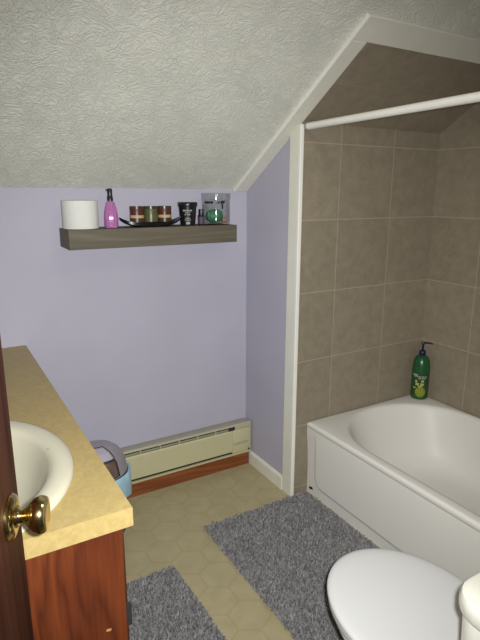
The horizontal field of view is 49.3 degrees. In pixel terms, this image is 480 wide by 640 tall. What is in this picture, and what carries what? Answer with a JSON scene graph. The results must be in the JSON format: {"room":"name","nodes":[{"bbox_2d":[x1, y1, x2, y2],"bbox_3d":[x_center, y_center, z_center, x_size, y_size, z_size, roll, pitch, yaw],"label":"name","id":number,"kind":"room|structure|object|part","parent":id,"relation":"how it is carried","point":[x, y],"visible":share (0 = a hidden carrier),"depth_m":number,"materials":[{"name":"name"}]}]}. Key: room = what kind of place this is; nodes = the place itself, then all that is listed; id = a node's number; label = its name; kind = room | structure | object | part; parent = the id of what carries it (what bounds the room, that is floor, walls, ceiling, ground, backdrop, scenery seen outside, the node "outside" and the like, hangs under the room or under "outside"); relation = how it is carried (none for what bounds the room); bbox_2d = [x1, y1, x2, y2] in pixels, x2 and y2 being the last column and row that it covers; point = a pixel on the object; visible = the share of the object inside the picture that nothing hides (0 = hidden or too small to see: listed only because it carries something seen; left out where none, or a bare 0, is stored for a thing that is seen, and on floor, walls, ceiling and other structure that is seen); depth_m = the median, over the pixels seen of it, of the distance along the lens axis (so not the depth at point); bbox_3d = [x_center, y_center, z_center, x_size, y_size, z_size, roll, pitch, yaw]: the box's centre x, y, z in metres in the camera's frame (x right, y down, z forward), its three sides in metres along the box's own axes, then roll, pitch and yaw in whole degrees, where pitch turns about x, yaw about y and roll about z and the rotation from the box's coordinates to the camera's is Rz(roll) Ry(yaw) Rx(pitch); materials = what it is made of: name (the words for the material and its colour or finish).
{"room":"bathroom","nodes":[
{"label":"bathroom","id":0,"kind":"room"},
{"bbox_2d":[0,188,246,447],"bbox_3d":[-0.718,0.149,2.264,1.675,1.397,0.100,-8,16,-29],"label":"wall","id":1,"kind":"structure","parent":0,"point":[141,344],"depth_m":2.32,"materials":[{"name":"purple paint"}]},
{"bbox_2d":[59,223,236,249],"bbox_3d":[-0.366,-0.357,2.196,0.724,0.073,0.160,-8,16,-29],"label":"floating shelf","id":2,"kind":"object","parent":1,"relation":"attached to","point":[175,234],"visible":0.98,"depth_m":2.11,"materials":[{"name":"grey wood"}]},
{"bbox_2d":[61,200,98,229],"bbox_3d":[-0.620,-0.409,2.026,0.136,0.108,0.136,-8,16,-29],"label":"toilet roll","id":3,"kind":"object","parent":2,"relation":"on","point":[76,214],"visible":1,"depth_m":1.97,"materials":[{"name":"white paper"}]},
{"bbox_2d":[104,188,118,227],"bbox_3d":[-0.515,-0.445,2.079,0.057,0.154,0.057,-8,16,-29],"label":"pump bottle","id":4,"kind":"object","parent":2,"relation":"on","point":[110,212],"visible":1,"depth_m":2.06,"materials":[{"name":"pink plastic"}]},
{"bbox_2d":[119,216,180,226],"bbox_3d":[-0.370,-0.410,2.176,0.270,0.040,0.083,-8,16,-29],"label":"tray","id":5,"kind":"object","parent":2,"relation":"on","point":[138,224],"visible":0.95,"depth_m":2.13,"materials":[{"name":"black paint"}]},
{"bbox_2d":[129,206,143,221],"bbox_3d":[-0.422,-0.433,2.139,0.058,0.073,0.058,-8,16,-29],"label":"jar candle","id":6,"kind":"object","parent":5,"relation":"on","point":[136,212],"visible":0.88,"depth_m":2.12,"materials":[{"name":"red wax"}]},
{"bbox_2d":[130,209,143,214],"bbox_3d":[-0.422,-0.431,2.139,0.057,0.068,0.057,-8,16,-29],"label":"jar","id":7,"kind":"object","parent":6,"relation":"on","point":[132,211],"depth_m":2.11,"materials":[{"name":"red glass"}]},
{"bbox_2d":[144,206,157,221],"bbox_3d":[-0.370,-0.440,2.168,0.058,0.073,0.058,-8,16,-29],"label":"jar candle","id":8,"kind":"object","parent":5,"relation":"on","point":[150,212],"visible":0.88,"depth_m":2.15,"materials":[{"name":"green wax"}]},
{"bbox_2d":[144,209,157,217],"bbox_3d":[-0.370,-0.438,2.169,0.057,0.068,0.057,-8,16,-29],"label":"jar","id":9,"kind":"object","parent":8,"relation":"on","point":[148,213],"depth_m":2.14,"materials":[{"name":"green glass"}]},
{"bbox_2d":[158,205,171,221],"bbox_3d":[-0.317,-0.447,2.198,0.058,0.073,0.058,-8,16,-29],"label":"jar candle","id":10,"kind":"object","parent":5,"relation":"on","point":[164,212],"visible":0.87,"depth_m":2.17,"materials":[{"name":"red wax"}]},
{"bbox_2d":[158,209,170,217],"bbox_3d":[-0.317,-0.445,2.199,0.057,0.068,0.057,-8,16,-29],"label":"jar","id":11,"kind":"object","parent":10,"relation":"on","point":[162,213],"depth_m":2.17,"materials":[{"name":"red glass"}]},
{"bbox_2d":[178,202,196,225],"bbox_3d":[-0.226,-0.459,2.256,0.085,0.098,0.085,-8,16,-29],"label":"pot","id":12,"kind":"object","parent":2,"relation":"on","point":[187,210],"visible":0.98,"depth_m":2.23,"materials":[{"name":"black plastic"}]},
{"bbox_3d":[-0.226,-0.498,2.247,0.085,0.018,0.085,-8,16,-29],"label":"lid","id":13,"kind":"part","parent":12,"relation":"part of","materials":[{"name":"black plastic"}]},
{"bbox_2d":[198,209,204,224],"bbox_3d":[-0.169,-0.448,2.274,0.029,0.068,0.030,-8,16,-29],"label":"bottle","id":14,"kind":"object","parent":2,"relation":"on","point":[201,219],"visible":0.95,"depth_m":2.26,"materials":[{"name":"purple glass"}]},
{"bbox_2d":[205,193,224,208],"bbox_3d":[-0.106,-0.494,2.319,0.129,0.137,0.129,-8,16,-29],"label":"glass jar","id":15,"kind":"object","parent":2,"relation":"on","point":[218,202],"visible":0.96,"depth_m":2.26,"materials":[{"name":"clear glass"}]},
{"bbox_2d":[205,209,222,222],"bbox_3d":[-0.114,-0.463,2.321,0.085,0.060,0.069,-8,16,-29],"label":"ball","id":16,"kind":"object","parent":15,"relation":"in","point":[213,215],"visible":1,"depth_m":2.30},
{"bbox_2d":[221,216,228,222],"bbox_3d":[-0.070,-0.449,2.336,0.036,0.027,0.047,-8,16,-29],"label":"soap bar","id":17,"kind":"object","parent":15,"relation":"in","point":[224,219],"visible":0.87,"depth_m":2.32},
{"bbox_2d":[120,418,250,483],"bbox_3d":[-0.391,0.653,2.482,0.994,0.167,0.070,-8,16,-29],"label":"baseboard heater","id":18,"kind":"object","parent":1,"relation":"attached to","point":[153,458],"visible":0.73,"depth_m":2.53,"materials":[{"name":"metal"}]},
{"bbox_3d":[-0.414,0.668,2.440,0.869,0.118,0.007,-8,16,-29],"label":"panel","id":19,"kind":"part","parent":18,"relation":"part of","materials":[{"name":"beige metal"}]},
{"bbox_3d":[-0.392,0.652,2.484,0.994,0.167,0.065,-8,16,-29],"label":"panel","id":20,"kind":"part","parent":18,"relation":"part of","materials":[{"name":"metal"}]},
{"bbox_2d":[128,452,247,497],"bbox_3d":[-0.407,0.770,2.510,1.016,0.073,0.056,-8,16,-29],"label":"baseboard","id":21,"kind":"structure","parent":1,"relation":"attached to","point":[160,482],"depth_m":2.56,"materials":[{"name":"orange wood"}]},
{"bbox_2d":[0,0,479,188],"bbox_3d":[0.191,-0.797,1.363,2.582,0.996,2.140,-8,16,-29],"label":"ceiling","id":22,"kind":"structure","parent":0,"point":[149,94],"depth_m":1.66,"materials":[{"name":"paint"}]},
{"bbox_2d":[124,460,379,639],"bbox_3d":[0.367,1.095,1.508,2.582,0.080,2.850,-8,16,-29],"label":"floor","id":23,"kind":"structure","parent":0,"point":[167,529],"depth_m":2.12,"materials":[{"name":"tile"}]},
{"bbox_2d":[25,529,131,639],"bbox_3d":[-0.764,0.663,1.536,0.555,0.741,1.278,-8,16,-29],"label":"vanity cabinet","id":24,"kind":"object","parent":23,"relation":"on","point":[78,591],"visible":0.27,"depth_m":1.02,"materials":[{"name":"red wood"}]},
{"bbox_2d":[2,345,132,559],"bbox_3d":[-0.768,0.285,1.435,0.538,0.040,1.292,-8,16,-29],"label":"countertop","id":25,"kind":"structure","parent":24,"relation":"on","point":[93,505],"depth_m":1.14,"materials":[{"name":"laminate"}]},
{"bbox_2d":[10,420,73,532],"bbox_3d":[-0.595,0.404,1.148,0.444,0.162,0.580,-8,16,-29],"label":"sink","id":26,"kind":"object","parent":25,"relation":"in","point":[44,464],"visible":0.68,"depth_m":1.24,"materials":[{"name":"white ceramic"}]},
{"bbox_3d":[-0.390,0.660,1.384,0.019,0.580,0.567,-8,16,-29],"label":"door","id":27,"kind":"part","parent":24,"relation":"part of","materials":[{"name":"brown wood"}]},
{"bbox_2d":[90,440,131,530],"bbox_3d":[-0.582,0.693,2.164,0.268,0.388,0.268,-8,16,-29],"label":"waste bin","id":28,"kind":"object","parent":23,"relation":"on","point":[111,455],"visible":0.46,"depth_m":2.10,"materials":[{"name":"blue plastic"}]},
{"bbox_3d":[-0.583,0.560,2.130,0.238,0.111,0.238,-8,16,-29],"label":"dome lid","id":29,"kind":"part","parent":28,"relation":"part of","materials":[{"name":"grey plastic"}]},
{"bbox_3d":[-0.566,0.597,2.046,0.183,0.065,0.057,-2,14,-10],"label":"panel","id":30,"kind":"part","parent":28,"relation":"part of","materials":[{"name":"brown plastic"}]},
{"bbox_2d":[127,565,225,639],"bbox_3d":[-0.259,1.008,1.652,0.378,0.018,0.582,-8,16,-31],"label":"bath rug","id":31,"kind":"object","parent":23,"relation":"on","point":[163,606],"visible":0.71,"depth_m":1.76,"materials":[{"name":"grey fabric"}]},
{"bbox_2d":[203,491,380,639],"bbox_3d":[0.263,0.917,2.030,0.563,0.018,0.756,-8,16,-29],"label":"bath rug","id":32,"kind":"object","parent":23,"relation":"on","point":[287,549],"visible":0.8,"depth_m":2.05,"materials":[{"name":"grey fabric"}]},
{"bbox_2d":[307,395,479,580],"bbox_3d":[1.006,0.754,1.985,0.728,0.359,1.520,-8,16,-29],"label":"bathtub","id":33,"kind":"object","parent":23,"relation":"on","point":[403,472],"visible":0.97,"depth_m":2.29,"materials":[{"name":"white ceramic"}]},
{"bbox_2d":[410,342,432,399],"bbox_3d":[0.920,0.253,2.655,0.088,0.296,0.087,-8,16,-29],"label":"shampoo bottle","id":34,"kind":"object","parent":33,"relation":"on","point":[421,363],"visible":1,"depth_m":2.63,"materials":[{"name":"green plastic"}]},
{"bbox_2d":[415,387,424,396],"bbox_3d":[0.910,0.364,2.642,0.049,0.050,0.008,4,14,14],"label":"print","id":35,"kind":"object","parent":34,"relation":"attached to","point":[419,391],"depth_m":2.64},
{"bbox_2d":[327,548,479,639],"bbox_3d":[0.468,0.762,1.195,0.406,0.716,0.660,-8,16,-29],"label":"toilet","id":36,"kind":"object","parent":23,"relation":"on","point":[373,593],"visible":1,"depth_m":1.27,"materials":[{"name":"white ceramic"}]},
{"bbox_3d":[0.415,0.716,1.277,0.372,0.015,0.442,-8,16,-29],"label":"seat","id":37,"kind":"part","parent":36,"relation":"part of","materials":[{"name":"white plastic"}]},
{"bbox_3d":[0.584,0.480,0.923,0.406,0.039,0.204,-8,16,-29],"label":"tank lid","id":38,"kind":"part","parent":36,"relation":"part of","materials":[{"name":"white ceramic"}]},
{"bbox_3d":[0.584,0.646,0.963,0.392,0.302,0.186,-8,16,-29],"label":"tank","id":39,"kind":"part","parent":36,"relation":"part of","materials":[{"name":"white ceramic"}]},
{"bbox_2d":[246,139,289,473],"bbox_3d":[0.132,-0.034,2.493,0.060,1.646,0.500,-8,16,-29],"label":"wall","id":40,"kind":"structure","parent":0,"point":[267,209],"depth_m":2.44,"materials":[{"name":"purple paint"}]},
{"bbox_2d":[249,450,281,489],"bbox_3d":[0.127,0.747,2.614,0.012,0.072,0.297,-8,16,-29],"label":"baseboard","id":41,"kind":"structure","parent":40,"relation":"attached to","point":[269,472],"depth_m":2.60,"materials":[{"name":"white paint"}]},
{"bbox_2d":[282,124,303,496],"bbox_3d":[0.221,0.020,2.277,0.010,1.644,0.065,-8,16,-29],"label":"trim","id":42,"kind":"structure","parent":40,"relation":"attached to","point":[294,137],"depth_m":2.25,"materials":[{"name":"white paint"}]},
{"bbox_2d":[233,13,370,191],"bbox_3d":[0.196,-0.761,2.076,0.068,0.481,0.762,-8,16,-29],"label":"trim","id":43,"kind":"structure","parent":40,"relation":"attached to","point":[355,47],"depth_m":1.97,"materials":[{"name":"white paint"}]},
{"bbox_2d":[303,91,479,130],"bbox_3d":[0.640,-0.609,1.431,0.029,0.029,1.522,-8,16,-29],"label":"shower rod","id":44,"kind":"object","parent":40,"relation":"attached to","point":[474,97],"visible":1,"depth_m":1.64,"materials":[{"name":"paint"}]},
{"bbox_2d":[294,122,439,493],"bbox_3d":[0.628,-0.036,2.482,0.907,1.657,0.017,-8,16,-29],"label":"wall","id":45,"kind":"structure","parent":0,"point":[368,194],"depth_m":2.39,"materials":[{"name":"tile"}]},
{"bbox_2d":[303,42,479,132],"bbox_3d":[0.678,-0.899,2.086,0.807,0.218,0.344,-8,16,-29],"label":"ceiling","id":46,"kind":"structure","parent":0,"point":[379,77],"depth_m":2.02,"materials":[{"name":"tile"}]},
{"bbox_2d":[421,102,479,417],"bbox_3d":[1.366,-0.214,1.965,0.100,2.250,1.523,-8,16,-29],"label":"wall","id":47,"kind":"structure","parent":0,"point":[451,322],"depth_m":2.46,"materials":[{"name":"tile"}]},
{"bbox_2d":[354,13,479,63],"bbox_3d":[0.756,-0.977,1.861,0.875,0.058,0.084,-8,16,-29],"label":"trim","id":48,"kind":"structure","parent":47,"relation":"attached to","point":[381,30],"depth_m":1.77,"materials":[{"name":"white paint"}]},
{"bbox_3d":[0.705,0.099,0.675,2.582,2.250,0.100,-8,16,-29],"label":"wall","id":49,"kind":"structure","parent":0,"visible":0},
{"bbox_2d":[0,336,49,639],"bbox_3d":[-0.292,0.263,0.497,0.090,1.988,0.642,-2,14,-8],"label":"door","id":50,"kind":"structure","parent":49,"relation":"in","point":[15,610],"depth_m":0.77,"materials":[{"name":"red wood"}]},
{"bbox_3d":[-0.309,0.291,0.780,0.042,0.056,0.056,-2,14,-8],"label":"knob","id":51,"kind":"part","parent":50,"relation":"part of","materials":[{"name":"gold metal"}]}
]}

